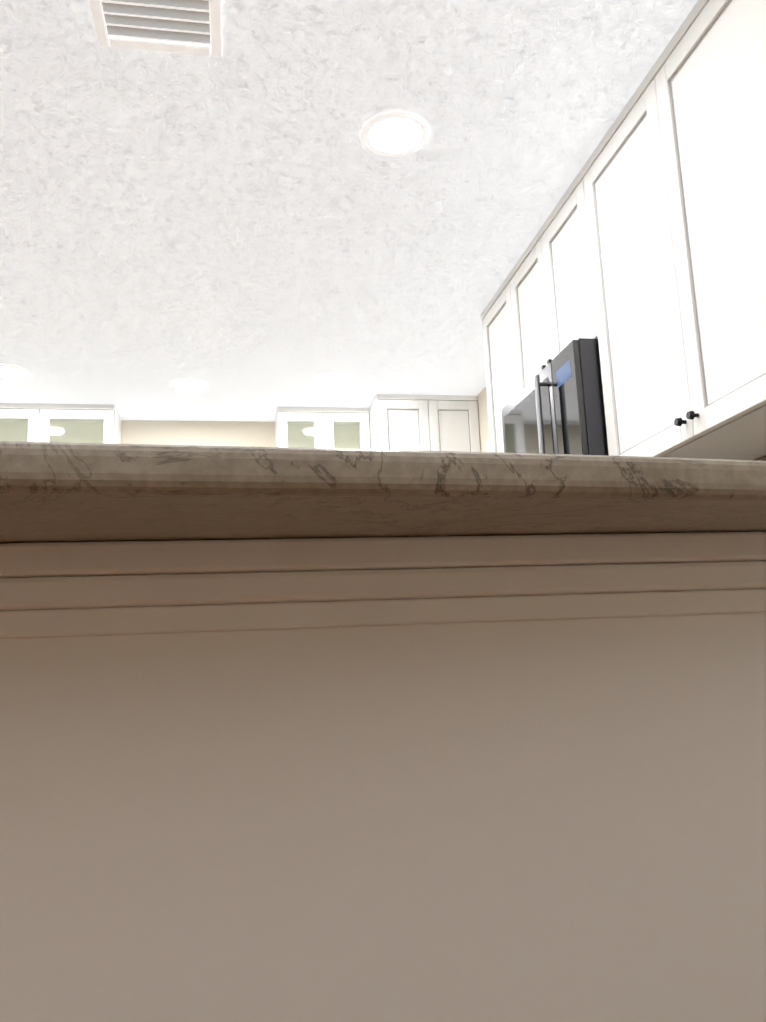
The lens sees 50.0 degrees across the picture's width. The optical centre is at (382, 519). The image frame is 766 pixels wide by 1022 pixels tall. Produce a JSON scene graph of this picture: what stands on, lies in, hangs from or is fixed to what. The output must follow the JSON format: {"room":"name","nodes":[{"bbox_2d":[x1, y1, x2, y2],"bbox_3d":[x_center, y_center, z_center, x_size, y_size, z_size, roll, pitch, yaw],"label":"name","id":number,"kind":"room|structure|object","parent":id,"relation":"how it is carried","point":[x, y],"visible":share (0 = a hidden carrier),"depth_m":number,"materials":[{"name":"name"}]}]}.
{"room":"kitchen","nodes":[
{"label":"kitchen","id":0,"kind":"room"},
{"bbox_2d":[121,420,274,446],"bbox_3d":[-1.564,0.569,5.256,4.200,2.460,0.120,-1,-10,-10],"label":"wall","id":1,"kind":"structure","parent":0,"point":[231,433],"depth_m":5.46,"materials":[{"name":"beige paint"}]},
{"bbox_2d":[0,403,121,443],"bbox_3d":[-2.125,-0.139,5.031,0.952,1.088,0.368,-1,-10,-10],"label":"upper cabinet","id":2,"kind":"object","parent":1,"relation":"attached to","point":[65,423],"visible":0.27,"depth_m":5.02,"materials":[{"name":"white wood"}]},
{"bbox_2d":[275,407,369,448],"bbox_3d":[-0.388,-0.159,5.346,0.597,1.088,0.368,-1,-10,-10],"label":"upper cabinet","id":3,"kind":"object","parent":1,"relation":"attached to","point":[324,427],"visible":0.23,"depth_m":5.30,"materials":[{"name":"white wood"}]},
{"bbox_2d":[0,0,697,421],"bbox_3d":[-0.889,-1.401,1.441,4.450,0.060,8.400,-1,-10,-10],"label":"ceiling","id":4,"kind":"structure","parent":0,"point":[248,226],"depth_m":2.85,"materials":[{"name":"white paint"}]},
{"bbox_2d":[0,364,29,379],"bbox_3d":[-2.033,-0.796,4.449,0.224,0.008,0.224,-1,-10,-10],"label":"recessed light","id":5,"kind":"object","parent":4,"relation":"in","point":[10,372],"visible":1,"depth_m":4.45,"materials":[{"name":"white plastic"}]},
{"bbox_2d":[88,0,221,55],"bbox_3d":[-0.570,-1.265,2.072,0.320,0.022,0.230,-1,-10,-10],"label":"ceiling vent","id":6,"kind":"object","parent":4,"relation":"in","point":[187,26],"visible":0.98,"depth_m":2.10,"materials":[{"name":"white metal"}]},
{"bbox_2d":[169,378,208,391],"bbox_3d":[-1.126,-0.778,4.774,0.224,0.008,0.224,-1,-10,-10],"label":"recessed light","id":7,"kind":"object","parent":4,"relation":"in","point":[189,385],"visible":1,"depth_m":4.76,"materials":[{"name":"white plastic"}]},
{"bbox_2d":[360,111,430,156],"bbox_3d":[0.039,-1.208,2.584,0.224,0.008,0.224,-1,-10,-10],"label":"recessed light","id":8,"kind":"object","parent":4,"relation":"in","point":[395,133],"visible":1,"depth_m":2.57,"materials":[{"name":"white plastic"}]},
{"bbox_2d":[477,386,489,451],"bbox_3d":[1.302,-0.183,1.624,0.100,2.460,8.420,-1,-10,-10],"label":"wall","id":9,"kind":"structure","parent":0,"point":[484,434],"depth_m":5.07,"materials":[{"name":"beige paint"}]},
{"bbox_2d":[486,438,490,451],"bbox_3d":[0.730,0.481,4.306,0.082,2.114,0.990,-1,-10,-10],"label":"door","id":10,"kind":"structure","parent":9,"relation":"in","point":[488,448],"depth_m":4.92,"materials":[{"name":"white wood"}]},
{"bbox_2d":[481,0,765,459],"bbox_3d":[0.838,-0.646,2.837,0.368,1.088,2.174,-1,-10,-10],"label":"upper cabinet","id":11,"kind":"object","parent":9,"relation":"attached to","point":[642,259],"visible":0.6,"depth_m":2.26,"materials":[{"name":"white wood"}]},
{"bbox_2d":[501,338,608,455],"bbox_3d":[0.742,-0.312,3.057,0.465,0.445,0.755,-1,-10,-10],"label":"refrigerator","id":12,"kind":"object","parent":11,"relation":"attached to","point":[555,405],"visible":0.42,"depth_m":2.78,"materials":[{"name":"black metal"}]},
{"bbox_2d":[754,455,765,460],"bbox_3d":[1.044,0.118,2.759,0.009,0.548,2.205,-1,-10,-10],"label":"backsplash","id":13,"kind":"structure","parent":9,"relation":"attached to","point":[762,458],"depth_m":2.39,"materials":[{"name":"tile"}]},
{"bbox_3d":[-0.782,1.080,1.011,4.450,0.060,8.400,-1,-10,-10],"label":"floor","id":14,"kind":"structure","parent":0,"visible":0},
{"bbox_2d":[0,627,239,1021],"bbox_3d":[-0.543,0.653,1.346,0.569,0.872,0.556,-1,-10,-10],"label":"base cabinet","id":15,"kind":"object","parent":14,"relation":"on","point":[118,748],"depth_m":1.01,"materials":[{"name":"white wood"}]},
{"bbox_2d":[0,441,765,542],"bbox_3d":[0.037,0.002,1.121,2.571,0.048,0.660,-1,-10,-10],"label":"countertop","id":16,"kind":"structure","parent":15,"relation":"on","point":[72,492],"depth_m":0.86,"materials":[{"name":"stone"}]},
{"bbox_2d":[232,615,559,1021],"bbox_3d":[-0.100,0.648,1.426,0.569,0.872,0.556,-1,-10,-10],"label":"base cabinet","id":17,"kind":"object","parent":14,"relation":"on","point":[454,779],"depth_m":1.07,"materials":[{"name":"white wood"}]},
{"bbox_2d":[369,394,480,451],"bbox_3d":[0.279,0.483,5.205,0.648,2.455,0.648,-1,-10,-10],"label":"upper cabinet","id":18,"kind":"object","parent":14,"relation":"on","point":[424,422],"visible":0.19,"depth_m":5.10,"materials":[{"name":"white wood"}]},
{"bbox_2d":[528,607,765,1021],"bbox_3d":[0.361,0.643,1.510,0.610,0.872,0.556,-1,-10,-10],"label":"base cabinet","id":19,"kind":"object","parent":14,"relation":"on","point":[651,725],"depth_m":1.13,"materials":[{"name":"white wood"}]}
]}

